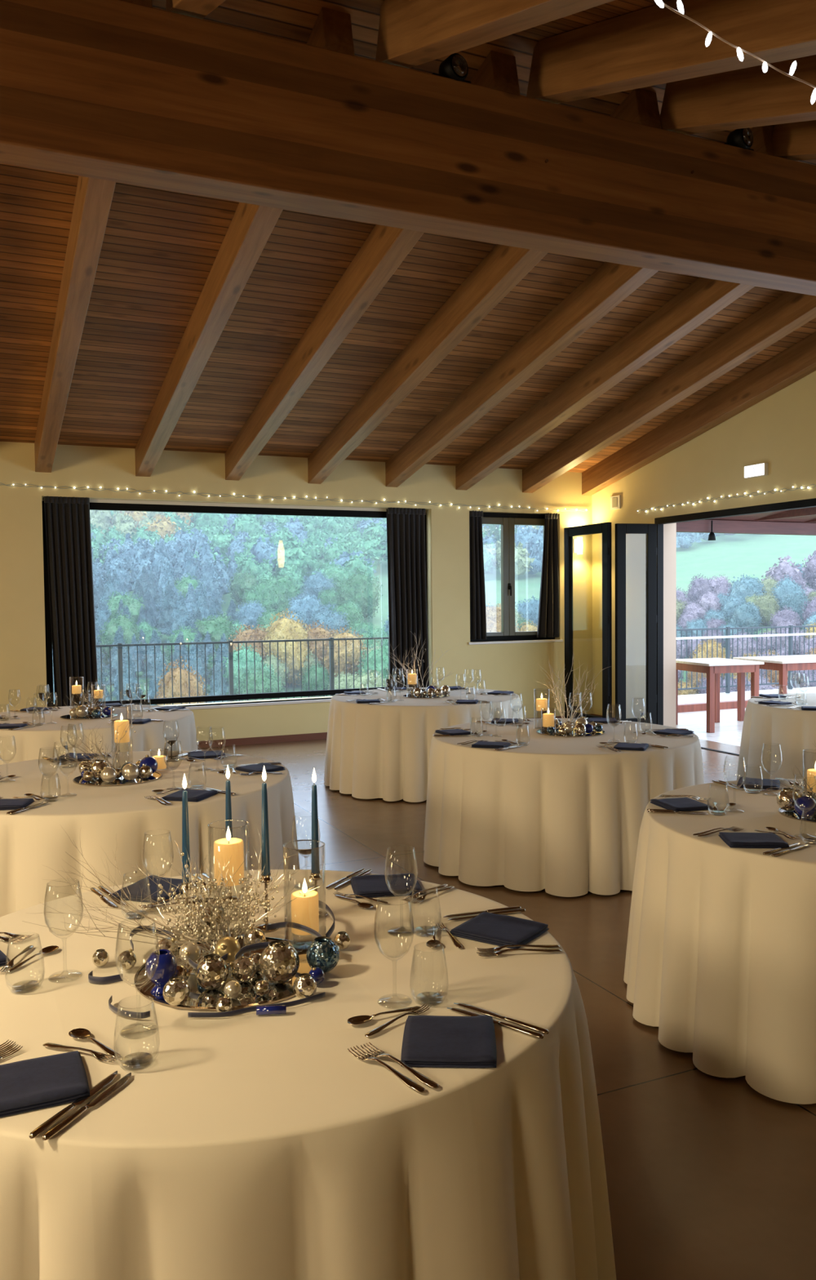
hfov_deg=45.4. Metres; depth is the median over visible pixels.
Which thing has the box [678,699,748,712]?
beam
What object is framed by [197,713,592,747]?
baseboard
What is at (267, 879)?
cup
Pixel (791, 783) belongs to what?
fork
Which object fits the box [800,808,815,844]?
tumbler
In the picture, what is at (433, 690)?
glass ball
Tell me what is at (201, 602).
tree
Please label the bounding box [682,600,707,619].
tree
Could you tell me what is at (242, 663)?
tree
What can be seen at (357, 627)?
tree
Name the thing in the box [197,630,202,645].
tree
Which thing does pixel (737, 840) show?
napkin
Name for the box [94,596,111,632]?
tree
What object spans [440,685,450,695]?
glass ball
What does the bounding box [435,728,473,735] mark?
napkin
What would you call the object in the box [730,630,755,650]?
tree
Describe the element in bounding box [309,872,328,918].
candlestick
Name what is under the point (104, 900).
knife
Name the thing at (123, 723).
pillar candle
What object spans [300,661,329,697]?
tree
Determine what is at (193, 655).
tree
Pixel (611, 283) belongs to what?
rafter
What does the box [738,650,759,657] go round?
tree
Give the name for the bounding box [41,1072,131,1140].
knife
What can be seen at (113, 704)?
napkin
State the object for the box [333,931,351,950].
glass ball
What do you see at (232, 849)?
pillar candle
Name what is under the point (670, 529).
trim
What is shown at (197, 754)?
napkin
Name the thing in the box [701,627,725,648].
tree
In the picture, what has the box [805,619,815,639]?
tree
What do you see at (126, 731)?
twig spray
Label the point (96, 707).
glass ball
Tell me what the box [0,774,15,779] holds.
spoon
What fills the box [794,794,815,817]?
glass ball
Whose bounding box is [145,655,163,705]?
tree
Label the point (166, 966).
glass ball
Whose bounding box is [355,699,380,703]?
napkin
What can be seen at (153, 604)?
tree
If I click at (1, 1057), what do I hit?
fork
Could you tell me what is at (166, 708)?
napkin
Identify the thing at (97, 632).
tree
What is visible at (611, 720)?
napkin
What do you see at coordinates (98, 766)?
glass ball
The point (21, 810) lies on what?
knife
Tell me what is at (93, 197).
rafter
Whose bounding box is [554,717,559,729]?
glass ball
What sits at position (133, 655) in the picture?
tree
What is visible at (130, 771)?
ball
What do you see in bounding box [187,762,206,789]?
tumbler
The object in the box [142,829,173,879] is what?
bowl
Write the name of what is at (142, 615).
tree
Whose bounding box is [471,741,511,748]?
napkin
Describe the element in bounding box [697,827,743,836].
fork
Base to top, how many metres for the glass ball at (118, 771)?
0.048 m
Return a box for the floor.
[197,738,815,1279]
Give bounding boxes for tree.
[52,660,54,703]
[91,545,101,587]
[93,586,100,619]
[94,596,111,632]
[95,575,103,601]
[95,622,108,661]
[95,637,110,679]
[96,569,118,612]
[96,609,143,662]
[97,670,110,701]
[104,625,137,691]
[105,591,145,625]
[106,637,116,670]
[111,568,120,593]
[111,654,125,698]
[113,654,143,699]
[115,599,124,618]
[117,579,128,596]
[121,604,134,625]
[122,579,129,594]
[127,634,144,677]
[131,577,149,619]
[133,565,149,598]
[135,605,147,626]
[135,619,160,648]
[137,629,147,666]
[139,629,169,681]
[141,639,151,675]
[143,570,160,610]
[144,589,156,611]
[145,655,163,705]
[146,598,159,625]
[146,606,161,637]
[151,662,168,705]
[154,557,165,585]
[154,656,208,705]
[155,560,181,621]
[155,580,177,637]
[164,591,194,648]
[164,624,203,667]
[168,635,178,667]
[170,630,187,670]
[174,573,206,599]
[180,551,199,582]
[182,640,210,702]
[184,582,197,621]
[190,581,209,627]
[190,607,204,632]
[191,611,238,652]
[193,633,212,688]
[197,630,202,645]
[199,559,225,604]
[199,560,214,608]
[200,631,215,673]
[205,604,216,620]
[205,652,216,676]
[208,587,223,613]
[208,598,217,617]
[208,633,228,682]
[208,643,235,694]
[208,664,229,702]
[214,595,223,617]
[220,644,266,701]
[225,599,239,623]
[226,569,258,606]
[226,622,268,662]
[231,618,251,634]
[234,600,266,629]
[237,664,285,701]
[242,577,283,612]
[247,663,280,681]
[253,608,283,628]
[253,618,273,631]
[258,650,288,687]
[259,608,315,687]
[262,571,299,604]
[274,599,292,615]
[280,608,311,630]
[286,591,324,625]
[289,648,323,687]
[293,588,315,599]
[293,608,311,627]
[300,568,336,598]
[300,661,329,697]
[303,620,334,675]
[309,605,350,635]
[316,586,343,606]
[317,625,367,678]
[321,560,350,587]
[321,601,338,611]
[328,602,364,633]
[328,671,359,695]
[333,577,349,591]
[336,567,382,622]
[341,598,363,621]
[347,620,375,633]
[348,669,388,688]
[351,627,377,640]
[355,628,381,648]
[355,639,388,686]
[356,640,383,672]
[368,626,389,645]
[383,615,389,635]
[485,603,519,631]
[485,607,501,632]
[515,595,539,626]
[515,608,527,622]
[515,617,535,631]
[516,619,537,631]
[676,586,691,605]
[676,599,688,624]
[676,611,696,635]
[676,624,688,644]
[676,640,688,658]
[676,656,684,682]
[678,680,697,695]
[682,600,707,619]
[684,617,708,639]
[684,634,704,656]
[685,573,715,604]
[685,671,706,693]
[687,638,732,679]
[687,640,703,658]
[696,588,722,619]
[697,676,721,693]
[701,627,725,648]
[702,608,727,626]
[705,617,726,631]
[706,573,731,591]
[707,639,725,655]
[712,581,733,596]
[715,591,729,612]
[718,622,742,645]
[720,593,746,623]
[720,673,747,693]
[727,574,767,600]
[727,599,762,639]
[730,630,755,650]
[730,631,761,657]
[730,672,751,682]
[733,675,751,687]
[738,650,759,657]
[745,593,759,604]
[745,672,779,691]
[746,601,762,626]
[753,592,780,626]
[753,650,777,678]
[755,630,776,654]
[759,648,779,655]
[760,574,779,595]
[762,669,788,688]
[768,574,806,611]
[769,604,803,631]
[772,623,807,655]
[773,647,788,655]
[774,619,799,632]
[778,573,807,590]
[782,592,811,625]
[787,669,815,688]
[799,635,815,654]
[800,586,815,597]
[800,596,815,624]
[802,551,815,590]
[802,611,815,632]
[804,645,815,654]
[805,590,815,602]
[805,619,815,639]
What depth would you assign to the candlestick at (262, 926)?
2.50 m
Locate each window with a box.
[41,501,426,706]
[469,512,555,641]
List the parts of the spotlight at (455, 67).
plate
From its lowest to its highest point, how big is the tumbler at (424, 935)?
0.116 m
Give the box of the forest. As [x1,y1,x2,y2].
[89,510,815,598]
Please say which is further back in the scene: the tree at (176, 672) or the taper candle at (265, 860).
the tree at (176, 672)
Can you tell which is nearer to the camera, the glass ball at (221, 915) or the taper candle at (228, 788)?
the glass ball at (221, 915)
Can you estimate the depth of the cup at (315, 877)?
2.60 m
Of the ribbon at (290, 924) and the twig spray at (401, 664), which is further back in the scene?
the twig spray at (401, 664)
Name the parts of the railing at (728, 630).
post, rail, rail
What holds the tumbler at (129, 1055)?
on the tablecloth at (251, 1146)
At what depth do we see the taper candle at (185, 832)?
2.50 m
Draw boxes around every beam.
[0,0,815,296]
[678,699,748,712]
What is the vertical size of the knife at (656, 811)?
0.008 m
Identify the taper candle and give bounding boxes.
[182,774,191,883]
[225,765,232,838]
[261,765,270,875]
[311,768,319,873]
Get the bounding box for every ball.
[69,707,76,716]
[75,705,88,717]
[78,760,93,773]
[80,769,88,777]
[82,770,93,781]
[87,706,93,715]
[90,760,109,778]
[91,709,100,717]
[92,948,109,966]
[93,706,102,711]
[100,766,116,782]
[102,706,112,715]
[114,768,122,778]
[116,948,136,970]
[120,762,130,769]
[121,763,138,780]
[135,760,141,769]
[138,755,157,773]
[138,764,152,778]
[145,949,177,994]
[155,937,177,955]
[162,976,190,1005]
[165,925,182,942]
[174,964,190,981]
[178,941,200,963]
[189,897,225,933]
[195,953,228,990]
[214,936,240,963]
[215,994,232,1012]
[223,980,241,999]
[229,955,256,982]
[243,926,265,951]
[248,952,261,973]
[254,979,270,996]
[258,939,299,983]
[293,973,316,999]
[306,936,339,973]
[308,967,324,984]
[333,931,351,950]
[413,687,422,697]
[422,690,426,696]
[426,684,435,691]
[426,688,435,695]
[426,690,433,697]
[434,688,443,696]
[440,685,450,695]
[546,726,555,733]
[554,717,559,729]
[558,727,567,735]
[563,723,573,733]
[574,716,587,726]
[574,723,586,735]
[584,723,593,733]
[590,721,596,729]
[594,724,603,732]
[777,787,799,811]
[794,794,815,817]
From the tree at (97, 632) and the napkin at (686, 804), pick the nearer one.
the napkin at (686, 804)
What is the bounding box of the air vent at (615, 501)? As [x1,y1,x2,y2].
[610,494,621,510]
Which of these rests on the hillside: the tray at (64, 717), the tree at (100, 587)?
the tree at (100, 587)
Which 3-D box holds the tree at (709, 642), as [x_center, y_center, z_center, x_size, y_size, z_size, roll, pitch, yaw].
[16.932,1.426,54.552,2.546,3.343,2.460,-2,3,-37]
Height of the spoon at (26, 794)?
0.012 m
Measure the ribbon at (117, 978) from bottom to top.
0.016 m
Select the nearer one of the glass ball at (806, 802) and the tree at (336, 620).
the glass ball at (806, 802)
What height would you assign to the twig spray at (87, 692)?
0.287 m
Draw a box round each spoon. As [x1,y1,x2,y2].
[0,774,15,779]
[6,945,58,972]
[23,793,46,799]
[68,1028,119,1057]
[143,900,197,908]
[151,787,188,792]
[176,758,195,761]
[217,768,229,773]
[334,894,373,908]
[347,1005,420,1025]
[426,925,440,947]
[600,742,626,743]
[720,803,736,811]
[761,789,800,791]
[765,826,797,838]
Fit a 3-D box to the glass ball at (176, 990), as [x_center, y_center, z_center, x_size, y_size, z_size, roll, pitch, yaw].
[-0.483,0.733,2.034,0.055,0.054,0.055,-2,3,-31]
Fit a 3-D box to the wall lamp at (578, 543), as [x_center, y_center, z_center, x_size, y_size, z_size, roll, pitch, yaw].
[2.219,-1.221,12.650,0.100,0.220,0.110,-2,3,-25]
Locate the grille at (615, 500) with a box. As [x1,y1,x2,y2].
[612,497,617,507]
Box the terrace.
[675,686,815,746]
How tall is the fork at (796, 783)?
0.012 m
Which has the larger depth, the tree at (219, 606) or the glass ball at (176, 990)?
the tree at (219, 606)
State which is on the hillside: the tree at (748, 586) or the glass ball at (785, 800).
the tree at (748, 586)
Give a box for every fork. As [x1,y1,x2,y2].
[0,932,34,938]
[0,936,26,942]
[0,945,33,972]
[0,1040,15,1052]
[0,1044,22,1058]
[13,796,44,800]
[42,1042,121,1062]
[137,896,195,907]
[144,795,166,804]
[150,795,171,804]
[155,787,193,794]
[177,756,204,759]
[192,873,208,890]
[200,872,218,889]
[210,754,239,759]
[214,754,242,759]
[239,772,282,775]
[240,771,281,774]
[333,891,388,903]
[347,1045,425,1093]
[360,1041,439,1088]
[364,1004,431,1036]
[401,884,448,901]
[406,885,454,903]
[435,922,462,948]
[439,728,470,730]
[457,739,485,744]
[476,944,560,952]
[476,948,561,956]
[596,745,617,751]
[658,734,694,737]
[658,795,710,800]
[660,794,711,799]
[693,826,738,835]
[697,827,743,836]
[712,802,718,811]
[754,829,799,839]
[758,787,794,791]
[775,777,799,786]
[779,777,804,786]
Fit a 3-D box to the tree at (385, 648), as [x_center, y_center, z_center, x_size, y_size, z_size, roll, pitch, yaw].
[-1.211,1.891,53.142,2.980,3.915,3.084,-3,3,-43]
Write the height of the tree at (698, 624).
2.323 m
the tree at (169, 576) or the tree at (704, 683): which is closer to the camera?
the tree at (704, 683)
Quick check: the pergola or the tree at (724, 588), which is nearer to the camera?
the pergola
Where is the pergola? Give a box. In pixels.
[676,506,815,535]
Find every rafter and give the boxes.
[34,0,152,472]
[134,7,355,476]
[165,0,226,19]
[224,50,520,480]
[307,88,662,484]
[375,0,614,68]
[385,124,775,487]
[455,277,755,489]
[522,291,815,493]
[526,0,815,103]
[582,331,815,495]
[660,54,815,134]
[772,120,815,160]
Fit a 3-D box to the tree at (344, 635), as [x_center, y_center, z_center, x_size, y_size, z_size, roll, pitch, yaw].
[-3.731,1.065,56.981,3.429,3.838,3.526,1,3,39]
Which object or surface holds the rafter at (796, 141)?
attached to the ceiling at (615, 8)
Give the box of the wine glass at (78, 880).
[43,880,83,980]
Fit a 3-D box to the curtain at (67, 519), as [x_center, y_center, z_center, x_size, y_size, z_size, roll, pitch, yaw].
[-3.510,-0.384,10.182,0.495,2.205,0.120,-2,3,-25]
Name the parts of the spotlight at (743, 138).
plate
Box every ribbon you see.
[88,970,123,984]
[108,995,150,1018]
[129,925,174,951]
[187,991,325,1017]
[188,953,227,968]
[235,942,269,959]
[266,921,321,937]
[318,900,334,937]
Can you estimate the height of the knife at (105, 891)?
0.008 m
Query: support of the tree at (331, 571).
on the hillside
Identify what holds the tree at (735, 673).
on the hillside
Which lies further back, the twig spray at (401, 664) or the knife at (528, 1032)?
the twig spray at (401, 664)
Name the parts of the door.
frame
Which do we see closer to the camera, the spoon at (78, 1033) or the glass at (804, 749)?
the spoon at (78, 1033)
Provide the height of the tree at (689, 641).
1.807 m
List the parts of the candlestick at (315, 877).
stem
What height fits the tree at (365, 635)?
3.057 m
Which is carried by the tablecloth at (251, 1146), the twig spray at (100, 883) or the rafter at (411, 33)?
the twig spray at (100, 883)
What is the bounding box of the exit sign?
[744,462,768,478]
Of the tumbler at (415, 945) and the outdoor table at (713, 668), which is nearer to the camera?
the tumbler at (415, 945)
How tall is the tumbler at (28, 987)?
0.116 m
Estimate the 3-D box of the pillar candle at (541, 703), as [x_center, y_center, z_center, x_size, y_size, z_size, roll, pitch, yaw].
[0.866,0.399,6.319,0.072,0.112,0.072,-2,3,-25]
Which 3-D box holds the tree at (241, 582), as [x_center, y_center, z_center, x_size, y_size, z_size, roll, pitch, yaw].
[-13.126,-4.044,78.272,2.594,3.292,2.730,0,2,8]
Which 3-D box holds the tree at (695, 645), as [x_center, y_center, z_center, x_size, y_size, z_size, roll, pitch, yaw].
[17.917,0.867,60.068,1.423,1.819,1.432,0,2,10]
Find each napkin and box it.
[0,723,27,728]
[0,798,34,809]
[0,950,9,966]
[0,1050,89,1117]
[19,706,52,711]
[53,752,98,760]
[94,702,122,706]
[111,875,197,903]
[126,718,151,724]
[152,706,185,711]
[160,789,217,801]
[187,750,226,759]
[234,762,284,773]
[343,690,366,694]
[350,873,423,897]
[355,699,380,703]
[384,686,408,690]
[400,1014,497,1067]
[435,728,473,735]
[440,685,464,689]
[449,911,549,948]
[455,699,478,703]
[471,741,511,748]
[487,690,514,694]
[491,717,518,724]
[586,717,618,723]
[613,742,648,751]
[650,797,713,812]
[653,728,693,736]
[719,831,790,848]
[737,776,780,789]
[758,700,792,705]
[759,693,788,697]
[801,706,815,710]
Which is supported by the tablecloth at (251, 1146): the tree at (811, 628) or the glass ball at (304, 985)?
the glass ball at (304, 985)
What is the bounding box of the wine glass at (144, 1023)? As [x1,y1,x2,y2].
[115,917,159,1035]
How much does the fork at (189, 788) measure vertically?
0.010 m
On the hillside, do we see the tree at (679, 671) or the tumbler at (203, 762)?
the tree at (679, 671)
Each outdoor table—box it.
[675,657,764,733]
[733,654,815,721]
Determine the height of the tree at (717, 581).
2.837 m
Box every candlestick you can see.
[180,880,192,932]
[218,886,240,903]
[254,873,278,932]
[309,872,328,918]
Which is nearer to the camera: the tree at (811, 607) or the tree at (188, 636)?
the tree at (188, 636)
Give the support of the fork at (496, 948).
on the tablecloth at (251, 1146)
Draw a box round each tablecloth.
[0,704,197,764]
[0,751,299,916]
[0,869,617,1279]
[324,687,523,802]
[423,718,704,897]
[623,778,815,1104]
[737,693,815,780]
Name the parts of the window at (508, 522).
sash, handle, sash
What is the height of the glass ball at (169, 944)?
0.055 m
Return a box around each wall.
[0,441,592,741]
[591,370,815,718]
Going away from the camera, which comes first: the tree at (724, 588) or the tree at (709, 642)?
the tree at (709, 642)
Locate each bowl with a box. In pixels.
[43,880,83,939]
[115,917,159,986]
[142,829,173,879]
[373,895,414,961]
[384,844,417,897]
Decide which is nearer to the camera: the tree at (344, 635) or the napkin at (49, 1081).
the napkin at (49, 1081)
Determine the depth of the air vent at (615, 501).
12.28 m
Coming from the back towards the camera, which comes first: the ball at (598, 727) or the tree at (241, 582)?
the tree at (241, 582)
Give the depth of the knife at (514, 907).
2.62 m
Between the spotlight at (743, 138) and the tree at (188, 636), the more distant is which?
the tree at (188, 636)
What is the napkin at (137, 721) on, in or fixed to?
on the tablecloth at (148, 735)
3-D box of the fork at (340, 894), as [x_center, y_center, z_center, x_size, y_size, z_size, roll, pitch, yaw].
[-0.133,0.724,2.747,0.178,0.010,0.022,1,3,31]
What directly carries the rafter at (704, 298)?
attached to the ceiling at (160, 248)
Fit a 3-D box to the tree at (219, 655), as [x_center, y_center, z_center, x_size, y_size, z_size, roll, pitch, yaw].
[-10.216,1.883,53.633,1.575,3.535,1.624,-2,3,-33]
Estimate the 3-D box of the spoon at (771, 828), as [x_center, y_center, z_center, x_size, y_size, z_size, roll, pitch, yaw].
[1.321,0.681,3.454,0.036,0.012,0.165,-1,2,-15]
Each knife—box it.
[6,801,43,813]
[9,802,48,813]
[10,725,34,729]
[29,1071,117,1138]
[41,756,54,762]
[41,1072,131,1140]
[44,756,59,762]
[89,887,118,907]
[97,885,127,906]
[200,788,233,795]
[204,787,236,795]
[236,761,279,765]
[325,868,365,888]
[333,869,372,889]
[433,735,469,736]
[434,734,470,735]
[443,906,521,917]
[447,1007,543,1038]
[448,908,525,920]
[453,1003,549,1034]
[496,745,521,751]
[635,742,664,748]
[640,742,668,748]
[647,808,704,813]
[648,810,706,814]
[711,780,744,790]
[717,779,748,789]
[763,842,800,854]
[767,704,792,706]
[771,844,808,856]
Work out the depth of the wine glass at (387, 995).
2.04 m
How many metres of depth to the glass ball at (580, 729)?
5.95 m
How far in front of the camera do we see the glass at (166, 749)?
4.92 m
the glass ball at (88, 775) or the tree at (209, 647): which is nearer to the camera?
the glass ball at (88, 775)
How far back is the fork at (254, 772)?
4.73 m
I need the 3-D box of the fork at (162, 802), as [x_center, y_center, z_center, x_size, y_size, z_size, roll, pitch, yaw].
[-1.066,0.675,4.124,0.025,0.012,0.205,-2,3,-37]
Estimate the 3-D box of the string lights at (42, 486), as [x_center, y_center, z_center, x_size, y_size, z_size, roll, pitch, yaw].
[-2.630,-1.576,10.457,10.982,0.126,0.020,-2,3,-25]
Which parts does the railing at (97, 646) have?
rail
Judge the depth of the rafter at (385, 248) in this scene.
7.62 m
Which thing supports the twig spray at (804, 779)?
on the tray at (793, 815)
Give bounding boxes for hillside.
[96,533,815,702]
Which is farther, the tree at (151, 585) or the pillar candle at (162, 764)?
the tree at (151, 585)
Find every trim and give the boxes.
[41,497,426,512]
[182,697,331,709]
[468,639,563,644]
[663,522,676,727]
[701,746,739,755]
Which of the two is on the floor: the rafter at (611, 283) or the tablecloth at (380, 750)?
the tablecloth at (380, 750)
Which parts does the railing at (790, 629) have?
post, rail, rail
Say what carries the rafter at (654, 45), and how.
attached to the ceiling at (615, 8)
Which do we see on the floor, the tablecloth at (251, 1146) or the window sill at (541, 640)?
the tablecloth at (251, 1146)
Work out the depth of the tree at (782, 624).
62.65 m
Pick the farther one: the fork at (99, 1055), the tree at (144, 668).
the tree at (144, 668)
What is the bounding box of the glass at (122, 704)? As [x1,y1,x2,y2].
[110,704,133,766]
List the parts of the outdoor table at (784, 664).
leg, leg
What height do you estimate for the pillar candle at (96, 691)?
0.097 m
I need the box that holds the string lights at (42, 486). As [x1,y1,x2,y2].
[0,482,589,511]
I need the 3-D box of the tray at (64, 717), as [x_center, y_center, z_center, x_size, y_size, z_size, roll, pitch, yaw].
[-2.371,0.565,7.254,0.408,0.006,0.408,-2,3,-25]
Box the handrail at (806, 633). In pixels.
[676,632,815,639]
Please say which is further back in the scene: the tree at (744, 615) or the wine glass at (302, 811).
the tree at (744, 615)
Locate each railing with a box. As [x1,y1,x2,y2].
[96,644,117,701]
[117,641,228,705]
[227,638,329,702]
[328,636,389,696]
[676,627,727,689]
[725,626,791,693]
[788,625,815,688]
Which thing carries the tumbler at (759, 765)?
on the tablecloth at (721, 953)
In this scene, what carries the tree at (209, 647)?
on the hillside
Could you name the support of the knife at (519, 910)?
on the tablecloth at (251, 1146)
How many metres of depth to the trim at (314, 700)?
10.98 m
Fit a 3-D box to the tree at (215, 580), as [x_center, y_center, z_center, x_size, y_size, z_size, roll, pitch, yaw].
[-15.636,-4.256,76.765,2.368,4.243,2.441,-3,3,-41]
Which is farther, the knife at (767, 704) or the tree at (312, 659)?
the tree at (312, 659)
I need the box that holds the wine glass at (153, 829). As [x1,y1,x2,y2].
[142,829,173,912]
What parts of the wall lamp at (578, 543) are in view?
plate, lamp shade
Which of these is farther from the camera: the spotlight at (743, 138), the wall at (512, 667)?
the wall at (512, 667)
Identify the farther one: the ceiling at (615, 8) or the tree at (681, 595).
the tree at (681, 595)
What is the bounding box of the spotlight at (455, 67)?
[432,53,471,83]
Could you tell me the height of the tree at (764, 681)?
2.895 m
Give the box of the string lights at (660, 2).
[654,0,815,104]
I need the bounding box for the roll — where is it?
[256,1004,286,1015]
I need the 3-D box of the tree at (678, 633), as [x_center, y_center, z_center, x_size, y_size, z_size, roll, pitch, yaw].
[17.005,-0.002,62.764,1.947,2.354,2.015,1,3,40]
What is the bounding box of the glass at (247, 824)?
[207,819,249,939]
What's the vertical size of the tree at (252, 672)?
2.670 m
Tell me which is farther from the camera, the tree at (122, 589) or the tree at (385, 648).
the tree at (122, 589)
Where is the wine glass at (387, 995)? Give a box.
[373,895,414,1004]
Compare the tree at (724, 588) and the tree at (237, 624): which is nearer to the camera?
the tree at (237, 624)
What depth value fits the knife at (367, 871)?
2.91 m
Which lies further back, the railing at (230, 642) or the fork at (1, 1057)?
the railing at (230, 642)
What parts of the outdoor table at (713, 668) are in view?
leg, leg, leg, leg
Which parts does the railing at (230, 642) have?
post, rail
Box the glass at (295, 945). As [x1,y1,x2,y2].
[282,839,325,947]
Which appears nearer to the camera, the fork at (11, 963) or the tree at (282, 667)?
the fork at (11, 963)
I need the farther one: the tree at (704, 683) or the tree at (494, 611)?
the tree at (494, 611)
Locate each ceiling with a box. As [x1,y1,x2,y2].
[0,0,815,472]
[518,0,670,39]
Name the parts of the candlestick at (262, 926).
stem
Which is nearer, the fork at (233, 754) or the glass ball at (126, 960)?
the glass ball at (126, 960)
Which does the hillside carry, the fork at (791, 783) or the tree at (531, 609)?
the tree at (531, 609)
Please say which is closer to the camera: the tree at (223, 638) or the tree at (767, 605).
the tree at (223, 638)
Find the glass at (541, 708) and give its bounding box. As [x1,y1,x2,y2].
[541,708,555,732]
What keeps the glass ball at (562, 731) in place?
on the tray at (594, 733)
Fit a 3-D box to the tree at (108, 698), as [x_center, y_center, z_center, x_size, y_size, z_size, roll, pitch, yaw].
[-15.467,2.996,49.340,1.384,2.950,1.342,-2,3,-38]
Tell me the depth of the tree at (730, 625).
63.13 m
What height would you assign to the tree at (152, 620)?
2.659 m
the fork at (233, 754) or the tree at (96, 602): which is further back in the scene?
the tree at (96, 602)
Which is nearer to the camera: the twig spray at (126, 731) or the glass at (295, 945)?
the glass at (295, 945)
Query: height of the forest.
20.466 m
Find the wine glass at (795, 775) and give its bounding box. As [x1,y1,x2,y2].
[792,775,815,838]
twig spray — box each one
[22,828,209,946]
[54,717,137,771]
[62,680,113,715]
[122,833,327,953]
[384,634,452,691]
[536,645,611,723]
[772,741,815,798]
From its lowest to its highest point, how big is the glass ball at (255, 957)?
0.043 m
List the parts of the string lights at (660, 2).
bulb, bulb, bulb, bulb, bulb, bulb, bulb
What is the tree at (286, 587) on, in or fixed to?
on the hillside
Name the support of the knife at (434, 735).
on the tablecloth at (562, 816)
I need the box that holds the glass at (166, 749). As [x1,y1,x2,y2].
[149,749,168,769]
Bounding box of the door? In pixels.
[564,497,815,724]
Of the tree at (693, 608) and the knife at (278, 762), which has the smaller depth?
the knife at (278, 762)
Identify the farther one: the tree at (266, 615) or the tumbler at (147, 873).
the tree at (266, 615)
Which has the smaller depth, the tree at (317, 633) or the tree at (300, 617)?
the tree at (317, 633)
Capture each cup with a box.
[180,880,192,890]
[260,873,271,883]
[309,872,321,880]
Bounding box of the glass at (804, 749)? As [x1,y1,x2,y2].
[803,749,812,795]
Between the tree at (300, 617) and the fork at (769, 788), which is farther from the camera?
the tree at (300, 617)
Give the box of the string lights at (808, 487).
[636,484,815,512]
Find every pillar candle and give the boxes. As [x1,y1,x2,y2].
[71,680,81,693]
[93,685,102,698]
[114,713,129,742]
[152,749,166,769]
[213,826,244,886]
[291,878,319,935]
[407,670,417,684]
[536,693,547,711]
[542,708,554,727]
[807,762,815,792]
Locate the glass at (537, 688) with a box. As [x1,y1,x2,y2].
[533,688,550,728]
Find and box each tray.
[59,713,117,719]
[72,771,161,786]
[133,936,326,1010]
[403,693,449,698]
[536,727,605,737]
[778,808,815,822]
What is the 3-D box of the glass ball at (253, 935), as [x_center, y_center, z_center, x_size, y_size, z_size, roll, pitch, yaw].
[-0.365,0.708,2.318,0.052,0.057,0.052,-2,3,-25]
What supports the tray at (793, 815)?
on the tablecloth at (721, 953)
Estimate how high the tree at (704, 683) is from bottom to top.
2.154 m
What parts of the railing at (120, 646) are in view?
post, rail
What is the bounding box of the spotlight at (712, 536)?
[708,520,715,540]
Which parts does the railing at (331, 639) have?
post, rail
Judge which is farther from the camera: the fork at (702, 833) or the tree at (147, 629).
the tree at (147, 629)
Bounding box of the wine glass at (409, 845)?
[384,844,417,933]
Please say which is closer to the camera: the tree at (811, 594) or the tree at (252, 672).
the tree at (252, 672)
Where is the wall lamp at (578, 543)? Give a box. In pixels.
[573,537,582,554]
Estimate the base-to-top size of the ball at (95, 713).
0.065 m
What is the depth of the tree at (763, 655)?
52.53 m
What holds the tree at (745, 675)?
on the hillside
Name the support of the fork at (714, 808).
on the tablecloth at (721, 953)
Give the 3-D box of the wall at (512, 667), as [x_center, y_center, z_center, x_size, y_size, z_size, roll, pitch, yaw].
[-3.345,-0.575,10.354,13.140,3.570,0.300,-2,3,-25]
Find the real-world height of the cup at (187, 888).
0.022 m
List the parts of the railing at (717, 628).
rail, rail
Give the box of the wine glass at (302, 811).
[291,811,320,888]
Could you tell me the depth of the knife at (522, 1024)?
1.94 m
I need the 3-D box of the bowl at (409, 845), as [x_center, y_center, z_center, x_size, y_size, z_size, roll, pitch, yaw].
[-0.017,0.590,2.473,0.085,0.129,0.085,-2,3,-25]
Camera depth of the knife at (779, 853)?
3.21 m
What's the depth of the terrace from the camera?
12.77 m
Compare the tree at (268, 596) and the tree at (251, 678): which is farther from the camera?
the tree at (268, 596)
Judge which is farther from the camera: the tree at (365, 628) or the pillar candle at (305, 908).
the tree at (365, 628)
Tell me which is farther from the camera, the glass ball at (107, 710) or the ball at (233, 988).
the glass ball at (107, 710)
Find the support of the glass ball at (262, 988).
on the tray at (199, 998)
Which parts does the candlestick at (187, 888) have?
stem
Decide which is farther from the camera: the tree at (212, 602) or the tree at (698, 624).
the tree at (212, 602)
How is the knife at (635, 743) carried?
on the tablecloth at (562, 816)
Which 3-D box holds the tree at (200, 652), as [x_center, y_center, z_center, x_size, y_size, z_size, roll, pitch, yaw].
[-11.833,1.465,55.015,1.627,3.666,1.678,-1,2,-6]
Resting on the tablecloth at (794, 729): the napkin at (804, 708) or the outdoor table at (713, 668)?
the napkin at (804, 708)
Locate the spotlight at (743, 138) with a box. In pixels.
[724,127,754,151]
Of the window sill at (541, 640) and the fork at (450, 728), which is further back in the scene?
the window sill at (541, 640)
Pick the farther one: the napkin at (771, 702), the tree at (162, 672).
the tree at (162, 672)
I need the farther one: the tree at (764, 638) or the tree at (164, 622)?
the tree at (164, 622)
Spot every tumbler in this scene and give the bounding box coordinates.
[4,933,44,994]
[40,774,60,802]
[113,997,159,1071]
[120,872,151,919]
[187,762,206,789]
[408,887,441,937]
[409,945,448,1006]
[707,784,729,815]
[743,764,763,793]
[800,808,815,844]
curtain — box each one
[43,495,98,706]
[386,507,429,688]
[469,510,486,639]
[537,512,559,637]
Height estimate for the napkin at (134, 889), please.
0.017 m
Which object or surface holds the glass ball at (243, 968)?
on the tray at (199, 998)
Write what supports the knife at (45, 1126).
on the tablecloth at (251, 1146)

